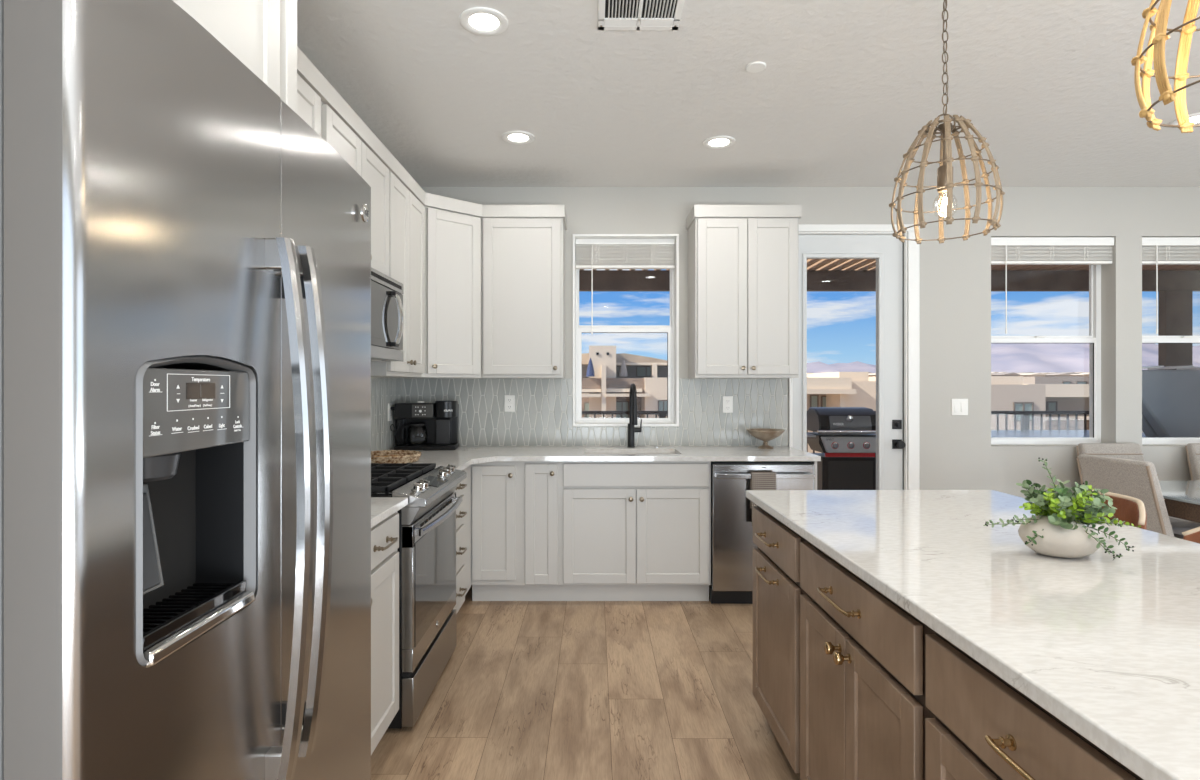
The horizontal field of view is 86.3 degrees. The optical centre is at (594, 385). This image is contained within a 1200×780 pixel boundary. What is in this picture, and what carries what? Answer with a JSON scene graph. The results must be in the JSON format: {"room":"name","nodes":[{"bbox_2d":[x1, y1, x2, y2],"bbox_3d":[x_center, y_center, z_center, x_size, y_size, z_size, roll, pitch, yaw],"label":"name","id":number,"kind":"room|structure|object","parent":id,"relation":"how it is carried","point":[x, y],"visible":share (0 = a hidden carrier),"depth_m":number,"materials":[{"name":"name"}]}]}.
{"room":"kitchen","nodes":[
{"label":"kitchen","id":0,"kind":"room"},
{"bbox_2d":[371,585,799,779],"bbox_3d":[2.215,1.443,0.960,7.570,0.200,7.520,0,0,0],"label":"floor","id":1,"kind":"structure","parent":0,"point":[526,690],"depth_m":2.72,"materials":[{"name":"brown wood"}]},
{"bbox_2d":[0,0,370,779],"bbox_3d":[-0.876,0.448,1.010,0.928,1.790,0.817,0,0,0],"label":"refrigerator","id":2,"kind":"object","parent":1,"relation":"on","point":[185,260],"visible":1,"depth_m":0.74,"materials":[{"name":"grey metal"}]},
{"bbox_2d":[280,0,296,113],"bbox_3d":[-1.034,0.043,1.483,0.669,2.599,0.052,0,0,0],"label":"end panel","id":3,"kind":"object","parent":1,"relation":"on","point":[288,8],"visible":0.02,"depth_m":1.46,"materials":[{"name":"grey paint"}]},
{"bbox_2d":[371,511,398,754],"bbox_3d":[-1.029,0.901,1.977,0.676,0.884,0.930,0,0,0],"label":"base cabinet","id":4,"kind":"object","parent":1,"relation":"on","point":[384,535],"visible":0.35,"depth_m":2.24,"materials":[{"name":"grey paint"}]},
{"bbox_2d":[371,497,407,527],"bbox_3d":[-1.042,0.444,1.984,0.653,0.030,0.943,0,0,0],"label":"countertop","id":5,"kind":"structure","parent":4,"relation":"on","point":[382,508],"depth_m":2.28,"materials":[{"name":"stone"}]},
{"bbox_2d":[371,463,466,727],"bbox_3d":[-0.994,0.856,2.852,0.703,0.934,0.780,0,0,0],"label":"range","id":6,"kind":"object","parent":1,"relation":"on","point":[427,524],"visible":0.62,"depth_m":2.65,"materials":[{"name":"silver metal"}]},
{"bbox_2d":[371,469,431,496],"bbox_3d":[-1.063,0.431,2.852,0.564,0.013,0.772,0,0,0],"label":"cooktop","id":7,"kind":"object","parent":6,"relation":"in","point":[392,492],"depth_m":2.61,"materials":[{"name":"black"}]},
{"bbox_2d":[453,465,470,613],"bbox_3d":[-1.029,0.901,3.567,0.676,0.884,0.645,0,0,0],"label":"base cabinet","id":8,"kind":"object","parent":1,"relation":"on","point":[463,512],"visible":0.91,"depth_m":3.57,"materials":[{"name":"grey paint"}]},
{"bbox_2d":[471,461,519,600],"bbox_3d":[-0.612,0.901,4.194,0.300,0.884,0.649,0,0,0],"label":"base cabinet","id":9,"kind":"object","parent":1,"relation":"on","point":[495,484],"visible":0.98,"depth_m":3.91,"materials":[{"name":"grey paint"}]},
{"bbox_2d":[519,461,561,600],"bbox_3d":[-0.331,0.901,4.194,0.262,0.884,0.649,0,0,0],"label":"base cabinet","id":10,"kind":"object","parent":1,"relation":"on","point":[540,482],"visible":0.99,"depth_m":3.91,"materials":[{"name":"grey paint"}]},
{"bbox_2d":[562,453,710,600],"bbox_3d":[0.256,0.901,4.194,0.912,0.884,0.649,0,0,0],"label":"base cabinet","id":11,"kind":"object","parent":1,"relation":"on","point":[632,530],"visible":1,"depth_m":3.91,"materials":[{"name":"grey paint"}]},
{"bbox_2d":[390,446,820,470],"bbox_3d":[-0.001,0.444,3.883,2.734,0.030,1.270,0,0,0],"label":"countertop","id":12,"kind":"structure","parent":11,"relation":"on","point":[462,457],"depth_m":3.97,"materials":[{"name":"stone"}]},
{"bbox_2d":[371,450,420,462],"bbox_3d":[-1.165,0.404,3.600,0.370,0.048,0.370,0,0,-4],"label":"woven tray","id":13,"kind":"object","parent":12,"relation":"on","point":[384,456],"visible":0.84,"depth_m":3.55,"materials":[{"name":"wicker"}]},
{"bbox_2d":[390,401,459,449],"bbox_3d":[-1.147,0.267,4.334,0.429,0.325,0.269,0,0,-6],"label":"coffee maker","id":14,"kind":"object","parent":12,"relation":"on","point":[421,425],"visible":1,"depth_m":4.29,"materials":[{"name":"black plastic"}]},
{"bbox_2d":[627,383,641,447],"bbox_3d":[0.278,0.208,4.351,0.103,0.442,0.212,0,0,0],"label":"faucet","id":15,"kind":"object","parent":12,"relation":"on","point":[633,392],"visible":1,"depth_m":4.41,"materials":[{"name":"black metal"}]},
{"bbox_2d":[747,428,784,448],"bbox_3d":[1.165,0.365,4.360,0.252,0.127,0.252,0,0,0],"label":"footed bowl","id":16,"kind":"object","parent":12,"relation":"on","point":[764,434],"visible":1,"depth_m":4.31,"materials":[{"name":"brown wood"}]},
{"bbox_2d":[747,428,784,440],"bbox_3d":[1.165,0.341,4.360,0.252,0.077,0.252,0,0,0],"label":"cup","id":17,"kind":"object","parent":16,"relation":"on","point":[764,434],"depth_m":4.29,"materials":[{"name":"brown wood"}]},
{"bbox_2d":[710,461,814,603],"bbox_3d":[1.025,0.909,4.159,0.614,0.868,0.652,0,0,0],"label":"dishwasher","id":18,"kind":"object","parent":1,"relation":"on","point":[732,544],"visible":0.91,"depth_m":3.88,"materials":[{"name":"silver metal"}]},
{"bbox_2d":[750,472,775,526],"bbox_3d":[1.012,0.681,3.841,0.149,0.323,0.053,0,0,0],"label":"dish towel","id":19,"kind":"object","parent":18,"relation":"hanging from","point":[760,480],"visible":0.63,"depth_m":3.82,"materials":[{"name":"beige fabric"}]},
{"bbox_2d":[753,505,803,772],"bbox_3d":[0.909,0.901,2.307,0.621,0.884,0.562,0,0,-1],"label":"base cabinet","id":20,"kind":"object","parent":1,"relation":"on","point":[777,590],"visible":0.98,"depth_m":2.24,"materials":[{"name":"brown wood"}]},
{"bbox_2d":[808,461,816,489],"bbox_3d":[1.347,0.900,4.209,0.020,0.883,0.618,0,0,0],"label":"cabinet end panel","id":21,"kind":"object","parent":1,"relation":"on","point":[814,463],"visible":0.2,"depth_m":3.90,"materials":[{"name":"grey paint"}]},
{"bbox_2d":[800,539,928,779],"bbox_3d":[0.915,0.901,1.654,0.621,0.884,0.742,0,0,-1],"label":"base cabinet","id":22,"kind":"object","parent":1,"relation":"on","point":[864,711],"visible":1,"depth_m":1.59,"materials":[{"name":"brown wood"}]},
{"bbox_2d":[746,490,1199,779],"bbox_3d":[1.136,0.443,1.370,1.039,0.030,2.510,0,0,0],"label":"countertop","id":23,"kind":"structure","parent":22,"relation":"on","point":[1108,647],"depth_m":1.27,"materials":[{"name":"stone"}]},
{"bbox_2d":[983,457,1140,559],"bbox_3d":[1.164,0.302,1.599,0.346,0.246,0.189,0,0,8],"label":"potted plant","id":24,"kind":"object","parent":23,"relation":"on","point":[1057,528],"visible":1,"depth_m":1.57,"materials":[{"name":"green plant"}]},
{"bbox_2d":[925,628,1142,779],"bbox_3d":[0.923,0.901,0.910,0.621,0.884,0.744,0,0,-1],"label":"base cabinet","id":25,"kind":"object","parent":1,"relation":"on","point":[978,726],"visible":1,"depth_m":1.06,"materials":[{"name":"brown wood"}]},
{"bbox_2d":[1090,490,1146,529],"bbox_3d":[1.714,0.873,2.360,0.477,0.942,0.430,0,0,0],"label":"bar stool","id":26,"kind":"object","parent":1,"relation":"on","point":[1129,509],"visible":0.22,"depth_m":2.30,"materials":[{"name":"brown leather"}]},
{"bbox_2d":[1076,454,1182,538],"bbox_3d":[3.150,0.874,3.603,0.582,0.943,0.470,0,0,-9],"label":"dining chair","id":27,"kind":"object","parent":1,"relation":"on","point":[1137,479],"visible":0.41,"depth_m":3.46,"materials":[{"name":"fabric"}]},
{"bbox_2d":[1076,443,1199,534],"bbox_3d":[3.570,0.874,4.181,0.470,0.943,0.582,0,0,0],"label":"dining chair","id":28,"kind":"object","parent":1,"relation":"on","point":[1132,451],"visible":0.16,"depth_m":4.40,"materials":[{"name":"fabric"}]},
{"bbox_2d":[1159,480,1199,522],"bbox_3d":[3.980,0.968,3.500,1.840,0.750,1.000,0,0,-2],"label":"dining table","id":29,"kind":"object","parent":1,"relation":"on","point":[1182,498],"visible":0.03,"depth_m":3.42,"materials":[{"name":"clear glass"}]},
{"bbox_2d":[1182,527,1199,543],"bbox_3d":[1.714,0.873,1.820,0.477,0.942,0.430,0,0,0],"label":"bar stool","id":30,"kind":"object","parent":1,"relation":"on","point":[1193,535],"visible":0.12,"depth_m":1.99,"materials":[{"name":"brown leather"}]},
{"bbox_2d":[1185,443,1199,480],"bbox_3d":[4.330,0.874,4.181,0.470,0.943,0.582,0,0,0],"label":"dining chair","id":31,"kind":"object","parent":1,"relation":"on","point":[1192,449],"visible":0.65,"depth_m":4.41,"materials":[{"name":"fabric"}]},
{"bbox_2d":[297,0,1199,186],"bbox_3d":[2.215,-1.525,0.960,7.570,0.250,7.520,0,0,0],"label":"ceiling","id":32,"kind":"structure","parent":0,"point":[845,89],"depth_m":3.05,"materials":[{"name":"white paint"}]},
{"bbox_2d":[460,7,507,35],"bbox_3d":[-0.425,-1.395,2.460,0.184,0.009,0.184,0,0,0],"label":"recessed light","id":33,"kind":"object","parent":32,"relation":"in","point":[485,21],"visible":1,"depth_m":2.45,"materials":[{"name":"white paint"}]},
{"bbox_2d":[469,14,498,29],"bbox_3d":[-0.425,-1.396,2.460,0.114,0.001,0.114,0,0,0],"label":"diffuser","id":34,"kind":"object","parent":33,"relation":"attached to","point":[479,21],"depth_m":2.46,"materials":[{"name":"white plastic"}]},
{"bbox_2d":[502,131,534,143],"bbox_3d":[-0.430,-1.395,3.610,0.184,0.009,0.184,0,0,0],"label":"recessed light","id":35,"kind":"object","parent":32,"relation":"in","point":[514,137],"visible":1,"depth_m":3.60,"materials":[{"name":"white paint"}]},
{"bbox_2d":[508,134,527,141],"bbox_3d":[-0.430,-1.396,3.610,0.114,0.001,0.114,0,0,0],"label":"diffuser","id":36,"kind":"object","parent":35,"relation":"attached to","point":[514,137],"depth_m":3.61,"materials":[{"name":"white plastic"}]},
{"bbox_2d":[598,0,684,29],"bbox_3d":[0.170,-1.396,2.345,0.314,0.008,0.332,0,0,0],"label":"ceiling vent","id":37,"kind":"object","parent":32,"relation":"in","point":[612,14],"visible":1,"depth_m":2.41,"materials":[{"name":"white metal"}]},
{"bbox_2d":[703,136,734,148],"bbox_3d":[0.716,-1.395,3.680,0.184,0.009,0.184,0,0,0],"label":"recessed light","id":38,"kind":"object","parent":32,"relation":"in","point":[716,142],"visible":1,"depth_m":3.67,"materials":[{"name":"white paint"}]},
{"bbox_2d":[709,139,728,145],"bbox_3d":[0.716,-1.396,3.680,0.114,0.001,0.114,0,0,0],"label":"diffuser","id":39,"kind":"object","parent":38,"relation":"attached to","point":[717,142],"depth_m":3.68,"materials":[{"name":"white plastic"}]},
{"bbox_2d":[746,61,765,72],"bbox_3d":[0.708,-1.395,2.810,0.088,0.009,0.088,0,0,0],"label":"cover plate","id":40,"kind":"object","parent":32,"relation":"attached to","point":[754,67],"visible":1,"depth_m":2.80,"materials":[{"name":"white paint"}]},
{"bbox_2d":[889,0,1004,243],"bbox_3d":[1.127,-0.943,2.058,0.326,0.914,0.325,0,0,0],"label":"rattan pendant","id":41,"kind":"object","parent":32,"relation":"hanging from","point":[945,184],"visible":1,"depth_m":2.04,"materials":[{"name":"beige wicker"}]},
{"bbox_2d":[937,165,952,192],"bbox_3d":[1.127,-0.663,2.058,0.046,0.081,0.046,0,0,0],"label":"socket","id":42,"kind":"object","parent":41,"relation":"attached to","point":[941,171],"depth_m":2.04,"materials":[{"name":"brown metal"}]},
{"bbox_2d":[1131,0,1199,132],"bbox_3d":[1.127,-0.943,1.090,0.326,0.914,0.325,0,0,-20],"label":"rattan pendant","id":43,"kind":"object","parent":32,"relation":"hanging from","point":[1155,50],"visible":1,"depth_m":1.21,"materials":[{"name":"beige wicker"}]},
{"bbox_2d":[1169,113,1199,127],"bbox_3d":[3.150,-1.395,3.370,0.184,0.009,0.184,0,0,0],"label":"recessed light","id":44,"kind":"object","parent":32,"relation":"in","point":[1195,118],"visible":0.46,"depth_m":3.37,"materials":[{"name":"white paint"}]},
{"bbox_2d":[1189,116,1199,122],"bbox_3d":[3.150,-1.396,3.370,0.114,0.001,0.114,0,0,0],"label":"diffuser","id":45,"kind":"object","parent":44,"relation":"attached to","point":[1196,119],"depth_m":3.36,"materials":[{"name":"white plastic"}]},
{"bbox_2d":[401,187,1199,523],"bbox_3d":[2.215,0.071,4.620,7.570,2.943,0.200,0,0,0],"label":"wall","id":46,"kind":"structure","parent":0,"point":[957,452],"depth_m":4.52,"materials":[{"name":"grey paint"}]},
{"bbox_2d":[377,206,481,377],"bbox_3d":[-1.054,-0.573,4.213,0.627,1.048,0.612,0,0,0],"label":"upper cabinet","id":47,"kind":"object","parent":46,"relation":"attached to","point":[453,241],"visible":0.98,"depth_m":4.04,"materials":[{"name":"grey paint"}]},
{"bbox_2d":[482,218,564,377],"bbox_3d":[-0.472,-0.573,4.330,0.530,1.048,0.379,0,0,0],"label":"upper cabinet","id":48,"kind":"object","parent":46,"relation":"attached to","point":[523,259],"visible":1,"depth_m":4.18,"materials":[{"name":"grey paint"}]},
{"bbox_2d":[297,46,566,229],"bbox_3d":[-0.924,-1.136,3.106,0.754,0.078,3.130,0,0,17],"label":"trim","id":49,"kind":"structure","parent":48,"relation":"attached to","point":[306,70],"depth_m":3.34,"materials":[{"name":"grey paint"}]},
{"bbox_2d":[402,378,787,445],"bbox_3d":[0.002,0.190,4.514,2.723,0.478,0.008,0,0,0],"label":"backsplash","id":50,"kind":"structure","parent":46,"relation":"attached to","point":[543,414],"depth_m":4.51,"materials":[{"name":"grey tile"}]},
{"bbox_2d":[505,395,514,411],"bbox_3d":[-0.598,0.128,4.506,0.072,0.116,0.008,0,0,0],"label":"outlet","id":51,"kind":"object","parent":50,"relation":"attached to","point":[509,399],"visible":1,"depth_m":4.50,"materials":[{"name":"white plastic"}]},
{"bbox_2d":[723,396,732,412],"bbox_3d":[0.938,0.135,4.506,0.072,0.116,0.008,0,0,0],"label":"outlet","id":52,"kind":"object","parent":50,"relation":"attached to","point":[727,400],"visible":1,"depth_m":4.50,"materials":[{"name":"white plastic"}]},
{"bbox_2d":[576,269,673,422],"bbox_3d":[0.220,-0.389,4.684,0.725,1.330,0.072,0,0,0],"label":"window","id":53,"kind":"structure","parent":46,"relation":"in","point":[669,329],"depth_m":4.66,"materials":[{"name":"white plastic"}]},
{"bbox_2d":[576,239,674,333],"bbox_3d":[0.220,-0.707,4.594,0.709,0.686,0.072,0,0,0],"label":"window blind","id":54,"kind":"object","parent":53,"relation":"attached to","point":[592,254],"visible":1,"depth_m":4.58,"materials":[{"name":"white paint"}]},
{"bbox_2d":[573,234,678,425],"bbox_3d":[0.220,-0.388,4.579,0.749,1.356,0.142,0,0,0],"label":"trim","id":55,"kind":"structure","parent":46,"relation":"attached to","point":[575,236],"depth_m":4.51,"materials":[{"name":"white paint"}]},
{"bbox_2d":[688,218,798,377],"bbox_3d":[0.998,-0.573,4.330,0.675,1.048,0.379,0,0,0],"label":"upper cabinet","id":56,"kind":"object","parent":46,"relation":"attached to","point":[743,273],"visible":1,"depth_m":4.18,"materials":[{"name":"grey paint"}]},
{"bbox_2d":[686,205,801,229],"bbox_3d":[0.998,-1.136,4.341,0.699,0.078,0.352,0,0,0],"label":"trim","id":57,"kind":"structure","parent":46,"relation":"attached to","point":[698,211],"depth_m":4.17,"materials":[{"name":"grey paint"}]},
{"bbox_2d":[793,235,905,489],"bbox_3d":[1.792,0.132,4.540,0.795,2.402,0.111,0,0,0],"label":"door","id":58,"kind":"structure","parent":46,"relation":"in","point":[887,250],"depth_m":4.55,"materials":[{"name":"white paint"}]},
{"bbox_2d":[788,224,919,489],"bbox_3d":[1.815,0.105,4.559,0.940,2.475,0.122,0,0,0],"label":"trim","id":59,"kind":"structure","parent":46,"relation":"attached to","point":[911,248],"depth_m":4.50,"materials":[{"name":"white paint"}]},
{"bbox_2d":[903,235,903,489],"bbox_3d":[2.192,0.127,4.555,0.003,2.392,0.030,0,0,0],"label":"trim","id":60,"kind":"structure","parent":46,"relation":"attached to","point":[903,235],"depth_m":4.54,"materials":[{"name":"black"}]},
{"bbox_2d":[951,399,967,414],"bbox_3d":[2.577,0.153,4.514,0.116,0.116,0.012,0,0,0],"label":"light switch","id":61,"kind":"object","parent":46,"relation":"attached to","point":[958,406],"visible":1,"depth_m":4.51,"materials":[{"name":"white plastic"}]},
{"bbox_2d":[991,265,1100,444],"bbox_3d":[3.241,-0.311,4.684,0.882,1.486,0.072,0,0,0],"label":"window","id":62,"kind":"structure","parent":46,"relation":"in","point":[1094,338],"depth_m":4.66,"materials":[{"name":"white plastic"}]},
{"bbox_2d":[991,237,1113,333],"bbox_3d":[3.241,-0.706,4.554,0.874,0.684,0.072,0,0,0],"label":"window blind","id":63,"kind":"object","parent":62,"relation":"attached to","point":[1005,251],"visible":0.94,"depth_m":4.54,"materials":[{"name":"white paint"}]},
{"bbox_2d":[1142,237,1199,333],"bbox_3d":[4.307,-0.706,4.554,0.874,0.684,0.072,0,0,0],"label":"window blind","id":64,"kind":"object","parent":46,"relation":"attached to","point":[1156,251],"visible":0.87,"depth_m":4.54,"materials":[{"name":"white paint"}]},
{"bbox_2d":[1142,336,1199,444],"bbox_3d":[4.307,-0.311,4.684,0.882,1.486,0.072,0,0,0],"label":"window","id":65,"kind":"structure","parent":46,"relation":"in","point":[1145,339],"depth_m":4.66,"materials":[{"name":"white plastic"}]},
{"bbox_3d":[-1.470,0.072,0.960,0.200,2.943,7.520,0,0,0],"label":"wall","id":66,"kind":"structure","parent":0,"visible":0},
{"bbox_2d":[173,0,279,96],"bbox_3d":[-1.020,-0.845,0.978,0.699,0.705,0.955,0,0,0],"label":"upper cabinet","id":67,"kind":"object","parent":66,"relation":"attached to","point":[249,29],"visible":0.02,"depth_m":1.31,"materials":[{"name":"grey paint"}]},
{"bbox_2d":[297,73,320,135],"bbox_3d":[-1.187,-0.573,1.985,0.364,1.048,0.940,0,0,0],"label":"upper cabinet","id":68,"kind":"object","parent":66,"relation":"attached to","point":[308,100],"visible":0.07,"depth_m":2.33,"materials":[{"name":"grey paint"}]},
{"bbox_2d":[321,101,388,275],"bbox_3d":[-1.187,-0.809,2.848,0.364,0.576,0.775,0,0,0],"label":"upper cabinet","id":69,"kind":"object","parent":66,"relation":"attached to","point":[334,131],"visible":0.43,"depth_m":2.99,"materials":[{"name":"grey paint"}]},
{"bbox_2d":[371,267,403,360],"bbox_3d":[-1.141,-0.314,2.844,0.456,0.393,0.757,0,0,0],"label":"microwave","id":70,"kind":"object","parent":69,"relation":"attached to","point":[387,314],"visible":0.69,"depth_m":2.96,"materials":[{"name":"silver metal"}]},
{"bbox_2d":[371,377,401,450],"bbox_3d":[-1.364,0.190,3.012,0.008,0.478,3.000,0,0,0],"label":"backsplash","id":71,"kind":"structure","parent":66,"relation":"attached to","point":[384,391],"depth_m":4.13,"materials":[{"name":"grey tile"}]},
{"bbox_2d":[388,403,391,420],"bbox_3d":[-1.356,0.178,4.245,0.008,0.116,0.072,0,0,0],"label":"outlet","id":72,"kind":"object","parent":71,"relation":"attached to","point":[389,404],"visible":1,"depth_m":4.23,"materials":[{"name":"white plastic"}]},
{"bbox_2d":[371,171,424,376],"bbox_3d":[-1.187,-0.573,3.572,0.364,1.048,0.665,0,0,0],"label":"upper cabinet","id":73,"kind":"object","parent":66,"relation":"attached to","point":[406,213],"visible":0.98,"depth_m":3.54,"materials":[{"name":"grey paint"}]},
{"label":"outside","id":74,"kind":"structure","parent":0,"visible":0},
{"bbox_3d":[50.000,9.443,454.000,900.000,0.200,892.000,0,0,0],"label":"ground","id":75,"kind":"structure","parent":74,"visible":0},
{"bbox_2d":[582,346,666,417],"bbox_3d":[2.412,3.548,40.800,8.500,11.590,14.400,0,0,0],"label":"apartment building","id":76,"kind":"structure","parent":75,"relation":"on","point":[606,391],"depth_m":34.50,"materials":[{"name":"beige paint"}]},
{"bbox_2d":[586,358,594,376],"bbox_3d":[-0.218,-0.968,34.050,0.440,1.000,0.418,0,0,0],"label":"patio umbrella","id":77,"kind":"object","parent":76,"relation":"on","point":[590,370],"visible":1,"depth_m":33.92,"materials":[{"name":"blue fabric"}]},
{"bbox_2d":[619,358,627,376],"bbox_3d":[1.587,-0.983,35.150,0.440,1.000,0.418,0,0,0],"label":"patio umbrella","id":78,"kind":"object","parent":76,"relation":"on","point":[623,370],"visible":1,"depth_m":35.03,"materials":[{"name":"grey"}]},
{"bbox_2d":[807,372,875,452],"bbox_3d":[11.620,4.313,36.100,5.859,10.060,11.800,0,0,0],"label":"stucco house","id":79,"kind":"structure","parent":75,"relation":"on","point":[829,389],"depth_m":31.00,"materials":[{"name":"beige paint"}]},
{"bbox_2d":[868,373,875,380],"bbox_3d":[56.133,3.438,129.000,3.239,11.810,8.600,0,0,0],"label":"house","id":80,"kind":"structure","parent":75,"relation":"on","point":[871,376],"depth_m":126.91,"materials":[{"name":"beige paint"}]},
{"bbox_2d":[807,343,1199,372],"bbox_3d":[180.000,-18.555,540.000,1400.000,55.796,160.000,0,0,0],"label":"hills","id":81,"kind":"structure","parent":75,"relation":"on","point":[1005,357],"depth_m":579.27,"materials":[{"name":"white"}]},
{"bbox_2d":[991,372,1019,375],"bbox_3d":[78.097,3.461,124.000,3.512,11.763,8.600,0,0,0],"label":"house","id":82,"kind":"structure","parent":75,"relation":"on","point":[1010,373],"depth_m":120.01,"materials":[{"name":"beige paint"}]},
{"bbox_2d":[1017,373,1046,376],"bbox_3d":[83.109,3.491,124.000,3.524,11.705,8.600,0,0,0],"label":"house","id":83,"kind":"structure","parent":75,"relation":"on","point":[1021,374],"depth_m":120.01,"materials":[{"name":"beige paint"}]},
{"bbox_2d":[991,376,1088,429],"bbox_3d":[19.638,4.474,30.470,8.288,9.737,9.060,0,0,0],"label":"stucco house","id":84,"kind":"structure","parent":75,"relation":"on","point":[1008,393],"depth_m":26.80,"materials":[{"name":"beige paint"}]},
{"bbox_2d":[1023,377,1088,383],"bbox_3d":[36.218,4.341,52.970,6.375,10.003,10.060,0,0,0],"label":"stucco house","id":85,"kind":"structure","parent":75,"relation":"on","point":[1026,380],"depth_m":48.01,"materials":[{"name":"beige paint"}]},
{"bbox_2d":[1045,373,1070,376],"bbox_3d":[87.812,3.562,124.000,3.566,11.562,8.600,0,0,0],"label":"house","id":86,"kind":"structure","parent":75,"relation":"on","point":[1064,374],"depth_m":120.01,"materials":[{"name":"beige paint"}]},
{"bbox_2d":[1052,372,1079,373],"bbox_3d":[117.656,3.067,162.000,4.735,12.551,8.600,0,0,0],"label":"house","id":87,"kind":"structure","parent":75,"relation":"on","point":[1066,372],"depth_m":157.98,"materials":[{"name":"beige paint"}]},
{"bbox_2d":[1070,374,1088,376],"bbox_3d":[92.703,3.568,124.000,3.024,11.551,8.600,0,0,0],"label":"house","id":88,"kind":"structure","parent":75,"relation":"on","point":[1071,375],"depth_m":120.89,"materials":[{"name":"beige paint"}]},
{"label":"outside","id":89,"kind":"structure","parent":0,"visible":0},
{"bbox_3d":[4.000,1.543,6.085,20.000,0.300,2.730,0,0,0],"label":"floor","id":90,"kind":"structure","parent":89,"visible":0},
{"bbox_2d":[582,411,1088,489],"bbox_3d":[3.500,0.843,7.330,11.000,1.100,0.060,0,0,0],"label":"railing","id":91,"kind":"object","parent":90,"relation":"on","point":[662,414],"visible":0.11,"depth_m":7.31,"materials":[{"name":"brown metal"}]},
{"bbox_2d":[807,407,875,489],"bbox_3d":[2.580,0.813,6.676,1.240,1.160,0.528,0,0,0],"label":"gas grill","id":92,"kind":"object","parent":90,"relation":"on","point":[845,437],"visible":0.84,"depth_m":6.51,"materials":[{"name":"black metal"}]},
{"bbox_2d":[579,259,1199,369],"bbox_3d":[3.000,-0.032,6.300,18.000,2.850,3.100,0,0,0],"label":"pergola","id":93,"kind":"object","parent":90,"relation":"on","point":[1177,284],"visible":0.11,"depth_m":7.44,"materials":[{"name":"beige wood"}]},
{"bbox_2d":[991,430,1146,436],"bbox_3d":[4.625,0.943,6.025,2.230,0.900,2.130,0,0,0],"label":"wall","id":94,"kind":"structure","parent":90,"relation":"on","point":[994,433],"depth_m":6.55,"materials":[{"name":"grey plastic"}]},
{"bbox_2d":[1142,365,1199,436],"bbox_3d":[5.788,0.153,5.830,2.024,0.660,0.260,0,0,0],"label":"hot tub cover","id":95,"kind":"object","parent":94,"relation":"on","point":[1170,398],"visible":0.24,"depth_m":5.70,"materials":[{"name":"grey plastic"}]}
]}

